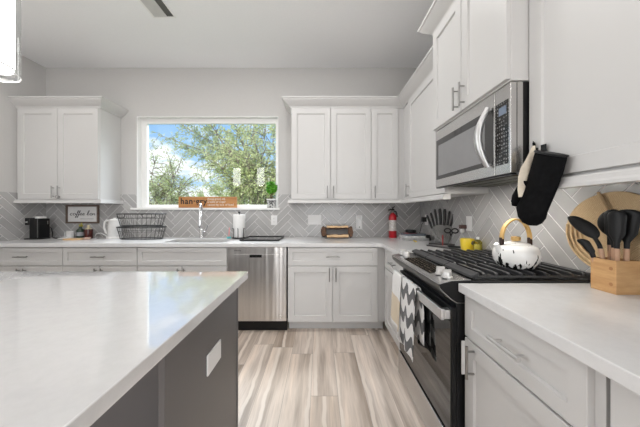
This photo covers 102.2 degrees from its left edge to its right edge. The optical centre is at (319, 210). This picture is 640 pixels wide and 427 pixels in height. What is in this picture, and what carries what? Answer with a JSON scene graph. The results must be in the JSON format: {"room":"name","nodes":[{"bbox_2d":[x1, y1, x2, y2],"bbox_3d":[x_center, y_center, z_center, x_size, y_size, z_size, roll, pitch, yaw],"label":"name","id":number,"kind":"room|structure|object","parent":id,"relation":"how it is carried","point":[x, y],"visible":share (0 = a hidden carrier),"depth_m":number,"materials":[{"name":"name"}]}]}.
{"room":"kitchen","nodes":[
{"label":"kitchen","id":0,"kind":"room"},
{"bbox_2d":[0,52,45,192],"bbox_3d":[-3.508,-0.284,2.230,0.100,3.048,2.060,0,0,0],"label":"wall","id":1,"kind":"structure","parent":0,"point":[33,75],"depth_m":2.92,"materials":[{"name":"paint"}]},
{"bbox_2d":[0,192,45,240],"bbox_3d":[-3.455,0.059,2.780,0.006,0.535,0.960,0,0,0],"label":"tile backsplash","id":2,"kind":"structure","parent":1,"relation":"attached to","point":[12,215],"depth_m":2.93,"materials":[{"name":"tile"}]},
{"bbox_2d":[15,0,433,67],"bbox_3d":[-1.400,-1.848,-0.490,9.200,0.080,7.820,0,0,0],"label":"ceiling","id":3,"kind":"structure","parent":0,"point":[49,33],"depth_m":2.63,"materials":[{"name":"paint"}]},
{"bbox_2d":[0,0,21,82],"bbox_3d":[-1.300,-1.175,1.000,0.193,1.264,0.193,0,0,0],"label":"pendant lamp","id":4,"kind":"object","parent":3,"relation":"hanging from","point":[7,7],"visible":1,"depth_m":1.01,"materials":[{"name":"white glass"}]},
{"bbox_2d":[138,0,175,17],"bbox_3d":[-1.445,-1.803,2.250,0.210,0.008,0.320,0,0,0],"label":"ceiling vent","id":5,"kind":"object","parent":3,"relation":"in","point":[156,8],"visible":1,"depth_m":2.30,"materials":[{"name":"white metal"}]},
{"bbox_2d":[46,68,416,193],"bbox_3d":[-1.091,-0.284,3.340,4.933,3.048,0.160,0,0,0],"label":"wall","id":6,"kind":"structure","parent":0,"point":[141,91],"depth_m":3.26,"materials":[{"name":"paint"}]},
{"bbox_2d":[7,96,128,203],"bbox_3d":[-2.933,-0.680,3.056,1.047,1.183,0.406,0,0,0],"label":"upper cabinet","id":7,"kind":"object","parent":6,"relation":"attached to","point":[69,147],"visible":1,"depth_m":2.94,"materials":[{"name":"paint"}]},
{"bbox_2d":[130,116,279,209],"bbox_3d":[-1.435,-0.605,3.303,1.875,1.179,0.145,0,0,0],"label":"window","id":8,"kind":"structure","parent":6,"relation":"in","point":[143,122],"depth_m":3.33,"materials":[{"name":"white paint"}]},
{"bbox_2d":[179,197,236,207],"bbox_3d":[-1.424,-0.111,3.292,0.740,0.140,0.025,0,0,0],"label":"word sign","id":9,"kind":"object","parent":8,"relation":"on","point":[184,202],"visible":1,"depth_m":3.28,"materials":[{"name":"brown wood"}]},
{"bbox_2d":[266,181,277,207],"bbox_3d":[-0.609,-0.213,3.285,0.160,0.344,0.111,0,0,0],"label":"potted plant","id":10,"kind":"object","parent":8,"relation":"on","point":[271,187],"visible":1,"depth_m":3.26,"materials":[{"name":"green plant"}]},
{"bbox_2d":[46,194,419,236],"bbox_3d":[-1.091,0.059,3.257,4.719,0.535,0.006,0,0,0],"label":"tile backsplash","id":11,"kind":"structure","parent":6,"relation":"attached to","point":[292,219],"depth_m":3.25,"materials":[{"name":"tile"}]},
{"bbox_2d":[65,205,98,222],"bbox_3d":[-2.979,0.040,3.244,0.410,0.230,0.020,0,0,0],"label":"coffee sign","id":12,"kind":"object","parent":11,"relation":"attached to","point":[73,213],"visible":1,"depth_m":3.25,"materials":[{"name":"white wood"}]},
{"bbox_2d":[271,215,276,224],"bbox_3d":[-0.571,0.115,3.249,0.078,0.122,0.009,0,0,0],"label":"outlet","id":13,"kind":"object","parent":11,"relation":"attached to","point":[273,217],"visible":1,"depth_m":3.25,"materials":[{"name":"white plastic"}]},
{"bbox_2d":[308,215,320,224],"bbox_3d":[-0.061,0.110,3.249,0.168,0.122,0.010,0,0,0],"label":"switch plate","id":14,"kind":"object","parent":11,"relation":"attached to","point":[312,219],"visible":1,"depth_m":3.25,"materials":[{"name":"white plastic"}]},
{"bbox_2d":[356,215,361,228],"bbox_3d":[0.499,0.142,3.236,0.078,0.178,0.036,0,0,0],"label":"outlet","id":15,"kind":"object","parent":11,"relation":"attached to","point":[358,217],"visible":1,"depth_m":3.22,"materials":[{"name":"white plastic"}]},
{"bbox_2d":[282,96,371,203],"bbox_3d":[0.084,-0.680,3.056,1.005,1.183,0.406,0,0,0],"label":"upper cabinet","id":16,"kind":"object","parent":6,"relation":"attached to","point":[331,135],"visible":1,"depth_m":2.94,"materials":[{"name":"paint"}]},
{"bbox_2d":[371,96,403,202],"bbox_3d":[0.930,-0.680,3.056,0.688,1.183,0.406,0,0,0],"label":"upper cabinet","id":17,"kind":"object","parent":6,"relation":"attached to","point":[387,112],"visible":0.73,"depth_m":2.94,"materials":[{"name":"paint"}]},
{"bbox_2d":[238,318,424,426],"bbox_3d":[-1.400,1.265,-0.490,9.200,0.050,7.820,0,0,0],"label":"floor","id":18,"kind":"structure","parent":0,"point":[291,377],"depth_m":1.88,"materials":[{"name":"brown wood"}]},
{"bbox_2d":[0,247,63,271],"bbox_3d":[-3.038,0.802,2.925,0.838,0.875,0.667,0,0,0],"label":"base cabinet","id":19,"kind":"object","parent":18,"relation":"on","point":[12,259],"visible":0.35,"depth_m":2.63,"materials":[{"name":"paint"}]},
{"bbox_2d":[63,247,137,271],"bbox_3d":[-2.240,0.802,2.925,0.758,0.875,0.667,0,0,0],"label":"base cabinet","id":20,"kind":"object","parent":18,"relation":"on","point":[75,259],"visible":0.32,"depth_m":2.63,"materials":[{"name":"paint"}]},
{"bbox_2d":[90,288,237,426],"bbox_3d":[-1.663,0.802,1.041,2.475,0.876,0.642,0,0,0],"label":"kitchen island","id":21,"kind":"object","parent":18,"relation":"on","point":[195,384],"visible":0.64,"depth_m":1.06,"materials":[{"name":"grey paint"}]},
{"bbox_2d":[0,272,247,426],"bbox_3d":[-1.667,0.345,0.737,2.565,0.038,1.313,0,0,0],"label":"island countertop","id":22,"kind":"structure","parent":21,"relation":"on","point":[72,344],"depth_m":0.71,"materials":[{"name":"white stone"}]},
{"bbox_2d":[207,339,220,376],"bbox_3d":[-0.428,0.593,1.050,0.007,0.080,0.130,0,0,0],"label":"outlet plate","id":23,"kind":"object","parent":21,"relation":"attached to","point":[214,352],"depth_m":1.04,"materials":[{"name":"white plastic"}]},
{"bbox_2d":[137,247,227,271],"bbox_3d":[-1.402,0.802,2.926,0.916,0.875,0.667,0,0,0],"label":"base cabinet","id":24,"kind":"object","parent":18,"relation":"on","point":[149,259],"visible":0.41,"depth_m":2.63,"materials":[{"name":"paint"}]},
{"bbox_2d":[228,247,287,329],"bbox_3d":[-0.636,0.804,2.915,0.598,0.872,0.590,0,0,0],"label":"dishwasher","id":25,"kind":"object","parent":18,"relation":"on","point":[263,297],"visible":0.86,"depth_m":2.62,"materials":[{"name":"silver metal"}]},
{"bbox_2d":[288,247,384,327],"bbox_3d":[0.173,0.802,2.925,0.996,0.875,0.667,0,0,0],"label":"base cabinet","id":26,"kind":"object","parent":18,"relation":"on","point":[329,287],"visible":0.92,"depth_m":2.64,"materials":[{"name":"paint"}]},
{"bbox_2d":[385,249,402,349],"bbox_3d":[0.944,0.802,2.282,0.660,0.875,0.694,0,0,0],"label":"base cabinet","id":27,"kind":"object","parent":18,"relation":"on","point":[390,264],"visible":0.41,"depth_m":2.41,"materials":[{"name":"paint"}]},
{"bbox_2d":[0,237,460,253],"bbox_3d":[-1.091,0.345,2.595,4.720,0.038,1.318,0,0,0],"label":"countertop","id":28,"kind":"structure","parent":27,"relation":"on","point":[393,245],"depth_m":2.60,"materials":[{"name":"white stone"}]},
{"bbox_2d":[24,216,56,238],"bbox_3d":[-3.199,0.195,3.018,0.379,0.262,0.145,0,0,0],"label":"coffee maker","id":29,"kind":"object","parent":28,"relation":"on","point":[39,226],"visible":0.98,"depth_m":2.97,"materials":[{"name":"black plastic"}]},
{"bbox_2d":[64,231,74,237],"bbox_3d":[-2.965,0.281,3.054,0.109,0.090,0.086,0,0,-32],"label":"glass mug","id":30,"kind":"object","parent":28,"relation":"on","point":[67,234],"visible":0.73,"depth_m":3.03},
{"bbox_2d":[63,238,82,239],"bbox_3d":[-2.790,0.319,2.930,0.200,0.014,0.120,0,0,0],"label":"serving board","id":31,"kind":"object","parent":28,"relation":"on","point":[65,238],"visible":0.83,"depth_m":2.92,"materials":[{"name":"brown wood"}]},
{"bbox_2d":[76,223,83,237],"bbox_3d":[-2.855,0.232,3.080,0.075,0.187,0.075,0,0,0],"label":"bottle","id":32,"kind":"object","parent":28,"relation":"on","point":[80,231],"visible":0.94,"depth_m":3.06,"materials":[{"name":"green glass"}]},
{"bbox_2d":[84,225,92,237],"bbox_3d":[-2.757,0.246,3.080,0.086,0.158,0.086,0,0,0],"label":"jar","id":33,"kind":"object","parent":28,"relation":"on","point":[88,232],"visible":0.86,"depth_m":3.05,"materials":[{"name":"red glass"}]},
{"bbox_2d":[94,218,122,238],"bbox_3d":[-2.557,0.203,3.096,0.364,0.245,0.171,0,0,0],"label":"electric kettle","id":34,"kind":"object","parent":28,"relation":"on","point":[111,231],"visible":0.9,"depth_m":3.04,"materials":[{"name":"white plastic"}]},
{"bbox_2d":[116,213,166,239],"bbox_3d":[-2.060,0.175,2.990,0.557,0.296,0.293,0,0,0],"label":"wire basket","id":35,"kind":"object","parent":28,"relation":"on","point":[124,226],"visible":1,"depth_m":2.92,"materials":[{"name":"black metal"}]},
{"bbox_2d":[198,203,207,237],"bbox_3d":[-1.383,0.114,3.061,0.104,0.422,0.222,0,0,-19],"label":"faucet","id":36,"kind":"object","parent":28,"relation":"on","point":[200,217],"visible":1,"depth_m":3.10,"materials":[{"name":"silver metal"}]},
{"bbox_2d":[232,211,244,238],"bbox_3d":[-0.955,0.165,3.063,0.168,0.322,0.183,0,0,0],"label":"paper towel holder","id":37,"kind":"object","parent":28,"relation":"on","point":[238,228],"visible":0.88,"depth_m":3.01,"materials":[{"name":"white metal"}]},
{"bbox_2d":[239,236,283,240],"bbox_3d":[-0.651,0.317,2.995,0.436,0.017,0.436,0,0,0],"label":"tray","id":38,"kind":"object","parent":28,"relation":"on","point":[249,238],"visible":1,"depth_m":2.96,"materials":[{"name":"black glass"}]},
{"bbox_2d":[321,226,352,237],"bbox_3d":[0.205,0.245,3.022,0.379,0.148,0.100,0,0,0],"label":"wooden tray","id":39,"kind":"object","parent":28,"relation":"on","point":[329,231],"visible":1,"depth_m":3.02,"materials":[{"name":"brown wood"}]},
{"bbox_2d":[388,206,397,237],"bbox_3d":[0.894,0.133,3.150,0.095,0.384,0.094,0,0,44],"label":"fire extinguisher","id":40,"kind":"object","parent":28,"relation":"on","point":[392,217],"visible":1,"depth_m":3.11,"materials":[{"name":"red metal"}]},
{"bbox_2d":[398,236,428,240],"bbox_3d":[1.060,0.312,2.930,0.280,0.026,0.220,0,0,-3],"label":"booklet","id":41,"kind":"object","parent":28,"relation":"on","point":[400,238],"visible":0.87,"depth_m":2.82,"materials":[{"name":"white paper"}]},
{"bbox_2d":[399,234,425,237],"bbox_3d":[1.050,0.288,2.940,0.250,0.022,0.200,0,0,6],"label":"booklet","id":42,"kind":"object","parent":41,"relation":"on","point":[400,235],"visible":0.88,"depth_m":2.84,"materials":[{"name":"white paper"}]},
{"bbox_2d":[401,233,425,235],"bbox_3d":[1.070,0.267,2.950,0.220,0.020,0.170,0,0,-11],"label":"booklet","id":43,"kind":"object","parent":42,"relation":"on","point":[417,234],"visible":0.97,"depth_m":2.88,"materials":[{"name":"grey paper"}]},
{"bbox_2d":[419,217,426,232],"bbox_3d":[1.206,0.167,3.043,0.125,0.190,0.062,0,0,-21],"label":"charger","id":44,"kind":"object","parent":43,"relation":"on","point":[423,219],"visible":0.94,"depth_m":3.03,"materials":[{"name":"black plastic"}]},
{"label":"booklet","id":45,"kind":"object","parent":43,"relation":"on","visible":0},
{"bbox_2d":[405,229,415,232],"bbox_3d":[1.045,0.233,2.955,0.120,0.034,0.120,0,0,0],"label":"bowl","id":46,"kind":"object","parent":45,"relation":"on","point":[407,230],"visible":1,"depth_m":2.91,"materials":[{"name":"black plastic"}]},
{"bbox_2d":[429,224,454,245],"bbox_3d":[1.196,0.226,2.502,0.250,0.200,0.075,0,0,28],"label":"knife block","id":47,"kind":"object","parent":28,"relation":"on","point":[434,243],"visible":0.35,"depth_m":2.48,"materials":[{"name":"plastic"}]},
{"bbox_2d":[426,215,435,238],"bbox_3d":[1.101,0.157,2.548,0.088,0.238,0.012,0,0,28],"label":"kitchen knife","id":48,"kind":"object","parent":47,"relation":"in","point":[427,216],"visible":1,"depth_m":2.54,"materials":[{"name":"metal"}]},
{"bbox_2d":[430,212,437,238],"bbox_3d":[1.127,0.145,2.541,0.072,0.262,0.012,0,0,28],"label":"kitchen knife","id":49,"kind":"object","parent":47,"relation":"in","point":[431,215],"visible":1,"depth_m":2.54,"materials":[{"name":"metal"}]},
{"bbox_2d":[434,209,439,238],"bbox_3d":[1.149,0.128,2.522,0.057,0.296,0.012,0,0,28],"label":"kitchen knife","id":50,"kind":"object","parent":47,"relation":"in","point":[435,212],"visible":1,"depth_m":2.52,"materials":[{"name":"metal"}]},
{"bbox_2d":[438,208,441,238],"bbox_3d":[1.177,0.125,2.514,0.037,0.300,0.015,0,0,28],"label":"kitchen knife","id":51,"kind":"object","parent":47,"relation":"in","point":[439,209],"visible":0.98,"depth_m":2.51,"materials":[{"name":"metal"}]},
{"bbox_2d":[442,209,445,235],"bbox_3d":[1.205,0.128,2.493,0.037,0.296,0.015,0,0,28],"label":"kitchen knife","id":52,"kind":"object","parent":47,"relation":"in","point":[444,210],"visible":0.95,"depth_m":2.49,"materials":[{"name":"metal"}]},
{"bbox_2d":[445,211,450,238],"bbox_3d":[1.235,0.138,2.483,0.048,0.276,0.012,0,0,28],"label":"kitchen knife","id":53,"kind":"object","parent":47,"relation":"in","point":[449,212],"visible":0.96,"depth_m":2.48,"materials":[{"name":"metal"}]},
{"bbox_2d":[447,214,452,238],"bbox_3d":[1.257,0.142,2.465,0.071,0.267,0.012,0,0,28],"label":"kitchen knife","id":54,"kind":"object","parent":47,"relation":"in","point":[451,223],"visible":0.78,"depth_m":2.46,"materials":[{"name":"metal"}]},
{"bbox_2d":[426,244,460,249],"bbox_3d":[1.094,0.308,2.271,0.044,0.034,0.356,0,0,-28],"label":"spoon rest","id":55,"kind":"object","parent":28,"relation":"on","point":[449,246],"visible":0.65,"depth_m":2.22,"materials":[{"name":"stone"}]},
{"bbox_2d":[444,228,458,245],"bbox_3d":[1.205,0.239,2.360,0.125,0.169,0.013,0,0,28],"label":"scissors","id":56,"kind":"object","parent":28,"relation":"on","point":[451,230],"visible":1,"depth_m":2.36,"materials":[{"name":"black plastic"}]},
{"bbox_2d":[460,238,478,249],"bbox_3d":[1.192,0.274,2.070,0.117,0.104,0.105,0,0,0],"label":"mug","id":57,"kind":"object","parent":28,"relation":"on","point":[465,243],"visible":0.76,"depth_m":2.03,"materials":[{"name":"yellow ceramic"}]},
{"bbox_2d":[474,237,481,249],"bbox_3d":[1.215,0.262,1.980,0.060,0.128,0.059,0,0,0],"label":"soap bottle","id":58,"kind":"object","parent":28,"relation":"on","point":[476,246],"visible":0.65,"depth_m":1.96,"materials":[{"name":"yellow plastic"}]},
{"bbox_2d":[392,249,590,426],"bbox_3d":[0.901,0.759,1.552,0.722,0.962,0.764,0,0,0],"label":"range","id":59,"kind":"object","parent":18,"relation":"on","point":[434,381],"visible":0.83,"depth_m":1.29,"materials":[{"name":"black metal"}]},
{"bbox_2d":[391,269,404,335],"bbox_3d":[0.552,0.637,1.830,0.061,0.401,0.209,0,0,0],"label":"dish towel","id":60,"kind":"object","parent":59,"relation":"hanging from","point":[397,276],"visible":0.88,"depth_m":1.83,"materials":[{"name":"white fabric"}]},
{"bbox_2d":[400,277,423,361],"bbox_3d":[0.552,0.657,1.580,0.060,0.442,0.294,0,0,0],"label":"dish towel","id":61,"kind":"object","parent":59,"relation":"hanging from","point":[412,309],"visible":0.99,"depth_m":1.54,"materials":[{"name":"fabric"}]},
{"bbox_2d":[413,253,590,282],"bbox_3d":[0.975,0.320,1.552,0.574,0.012,0.764,0,0,0],"label":"cooktop","id":62,"kind":"object","parent":59,"relation":"in","point":[489,278],"depth_m":1.18,"materials":[{"name":"black metal"}]},
{"bbox_2d":[492,219,541,269],"bbox_3d":[1.000,0.161,1.315,0.202,0.244,0.202,0,0,26],"label":"tea kettle","id":63,"kind":"object","parent":59,"relation":"on","point":[515,254],"visible":0.96,"depth_m":1.26,"materials":[{"name":"white ceramic"}]},
{"bbox_2d":[461,295,610,426],"bbox_3d":[0.943,0.802,0.886,0.662,0.875,0.562,0,0,0],"label":"base cabinet","id":64,"kind":"object","parent":18,"relation":"on","point":[514,377],"visible":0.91,"depth_m":0.84,"materials":[{"name":"paint"}]},
{"bbox_2d":[458,283,639,395],"bbox_3d":[0.948,0.345,0.408,0.642,0.038,1.517,0,0,0],"label":"countertop","id":65,"kind":"structure","parent":64,"relation":"on","point":[599,329],"depth_m":0.79,"materials":[{"name":"white stone"}]},
{"bbox_2d":[591,257,639,294],"bbox_3d":[1.197,0.260,1.048,0.096,0.131,0.095,0,0,0],"label":"box","id":66,"kind":"object","parent":65,"relation":"on","point":[621,277],"visible":0.9,"depth_m":1.00,"materials":[{"name":"brown wood"}]},
{"bbox_2d":[567,216,605,258],"bbox_3d":[1.159,0.167,1.113,0.025,0.288,0.146,0,0,-16],"label":"serving spoon","id":67,"kind":"object","parent":66,"relation":"in","point":[583,226],"visible":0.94,"depth_m":1.11,"materials":[{"name":"black plastic"}]},
{"bbox_2d":[577,239,595,262],"bbox_3d":[1.150,0.215,1.101,0.023,0.190,0.078,0,0,-33],"label":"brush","id":68,"kind":"object","parent":66,"relation":"in","point":[586,244],"visible":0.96,"depth_m":1.09,"materials":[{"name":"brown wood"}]},
{"bbox_2d":[597,212,610,259],"bbox_3d":[1.213,0.155,1.079,0.024,0.308,0.076,0,0,-20],"label":"ladle","id":69,"kind":"object","parent":66,"relation":"in","point":[600,222],"visible":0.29,"depth_m":1.09,"materials":[{"name":"black plastic"}]},
{"bbox_2d":[604,209,618,259],"bbox_3d":[1.191,0.151,1.047,0.022,0.316,0.055,0,0,-20],"label":"cooking utensil","id":70,"kind":"object","parent":66,"relation":"in","point":[610,210],"visible":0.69,"depth_m":1.05,"materials":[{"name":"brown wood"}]},
{"bbox_2d":[607,211,626,260],"bbox_3d":[1.178,0.154,1.021,0.019,0.311,0.056,0,0,-15],"label":"spatula","id":71,"kind":"object","parent":66,"relation":"in","point":[617,220],"visible":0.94,"depth_m":1.02,"materials":[{"name":"black plastic"}]},
{"bbox_2d":[619,209,639,260],"bbox_3d":[1.212,0.151,1.015,0.017,0.316,0.080,0,0,-15],"label":"cooking utensil","id":72,"kind":"object","parent":66,"relation":"in","point":[633,216],"visible":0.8,"depth_m":1.01,"materials":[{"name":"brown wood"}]},
{"bbox_2d":[611,380,639,426],"bbox_3d":[0.969,0.802,0.243,0.610,0.875,0.700,0,0,0],"label":"base cabinet","id":73,"kind":"object","parent":18,"relation":"on","point":[625,404],"visible":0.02,"depth_m":0.56,"materials":[{"name":"paint"}]},
{"bbox_3d":[1.325,-0.284,1.030,0.100,3.048,4.460,0,0,0],"label":"wall","id":74,"kind":"structure","parent":0,"visible":0},
{"bbox_2d":[398,45,488,202],"bbox_3d":[1.071,-0.680,2.453,0.406,1.183,1.035,0,0,0],"label":"upper cabinet","id":75,"kind":"object","parent":74,"relation":"attached to","point":[416,97],"visible":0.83,"depth_m":2.40,"materials":[{"name":"paint"}]},
{"bbox_2d":[418,0,528,131],"bbox_3d":[1.022,-1.004,1.551,0.503,0.825,0.960,0,0,0],"label":"upper cabinet","id":76,"kind":"object","parent":74,"relation":"attached to","point":[480,47],"visible":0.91,"depth_m":1.44,"materials":[{"name":"paint"}]},
{"bbox_2d":[436,81,528,188],"bbox_3d":[1.030,-0.378,1.550,0.475,0.421,0.760,0,0,0],"label":"microwave","id":77,"kind":"object","parent":74,"relation":"attached to","point":[487,145],"visible":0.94,"depth_m":1.31,"materials":[{"name":"silver metal"}]},
{"bbox_2d":[420,182,639,275],"bbox_3d":[1.272,0.068,1.430,0.006,0.516,3.660,0,0,0],"label":"tile backsplash","id":78,"kind":"structure","parent":74,"relation":"attached to","point":[489,212],"depth_m":1.73,"materials":[{"name":"tile"}]},
{"bbox_2d":[466,216,471,230],"bbox_3d":[1.264,0.106,2.183,0.008,0.125,0.080,0,0,0],"label":"outlet","id":79,"kind":"object","parent":78,"relation":"attached to","point":[468,218],"visible":1,"depth_m":2.17,"materials":[{"name":"white plastic"}]},
{"bbox_2d":[459,225,466,232],"bbox_3d":[1.235,0.153,2.225,0.050,0.068,0.040,0,0,0],"label":"air freshener","id":80,"kind":"object","parent":79,"relation":"attached to","point":[462,228],"visible":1,"depth_m":2.21,"materials":[{"name":"plastic"}]},
{"bbox_2d":[565,191,639,266],"bbox_3d":[1.253,0.094,1.119,0.027,0.359,0.396,0,0,0],"label":"woven mat","id":81,"kind":"object","parent":78,"relation":"attached to","point":[590,209],"visible":0.44,"depth_m":1.16,"materials":[{"name":"wicker"}]},
{"bbox_2d":[529,0,639,188],"bbox_3d":[1.071,-0.680,0.617,0.406,1.183,1.100,0,0,0],"label":"upper cabinet","id":82,"kind":"object","parent":74,"relation":"attached to","point":[584,55],"visible":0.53,"depth_m":0.92,"materials":[{"name":"paint"}]},
{"bbox_2d":[537,144,546,150],"bbox_3d":[0.929,-0.260,1.085,0.031,0.040,0.024,0,0,0],"label":"hook","id":83,"kind":"object","parent":82,"relation":"attached to","point":[544,146],"visible":0.71,"depth_m":1.08,"materials":[{"name":"black plastic"}]},
{"bbox_2d":[511,141,568,225],"bbox_3d":[0.905,-0.122,1.075,0.094,0.367,0.245,0,0,0],"label":"oven mitt","id":84,"kind":"object","parent":83,"relation":"hanging from","point":[540,175],"visible":1,"depth_m":1.05,"materials":[{"name":"black fabric"}]},
{"label":"outside","id":85,"kind":"structure","parent":0,"visible":0},
{"bbox_3d":[-5.000,1.650,31.800,70.000,0.020,56.400,0,0,0],"label":"ground","id":86,"kind":"structure","parent":85,"visible":0},
{"bbox_2d":[149,147,208,204],"bbox_3d":[-5.028,-0.168,8.196,2.939,3.616,2.139,0,0,0],"label":"leafy tree","id":87,"kind":"object","parent":86,"relation":"on","point":[155,191],"visible":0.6,"depth_m":8.11,"materials":[{"name":"green plant"}]},
{"bbox_2d":[150,124,275,198],"bbox_3d":[-5.311,-1.915,13.773,7.816,7.128,2.396,0,0,-2],"label":"leafy tree","id":88,"kind":"object","parent":86,"relation":"on","point":[195,130],"visible":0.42,"depth_m":13.74,"materials":[{"name":"green plant"}]},
{"bbox_2d":[184,170,269,204],"bbox_3d":[-6.629,-0.942,18.455,6.871,5.164,2.554,0,0,0],"label":"leafy tree","id":89,"kind":"object","parent":86,"relation":"on","point":[214,188],"visible":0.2,"depth_m":18.33,"materials":[{"name":"green plant"}]},
{"bbox_2d":[190,124,275,204],"bbox_3d":[-2.535,-1.164,9.502,4.302,5.635,2.771,0,0,-5],"label":"leafy tree","id":90,"kind":"object","parent":86,"relation":"on","point":[247,185],"visible":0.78,"depth_m":9.24,"materials":[{"name":"green plant"}]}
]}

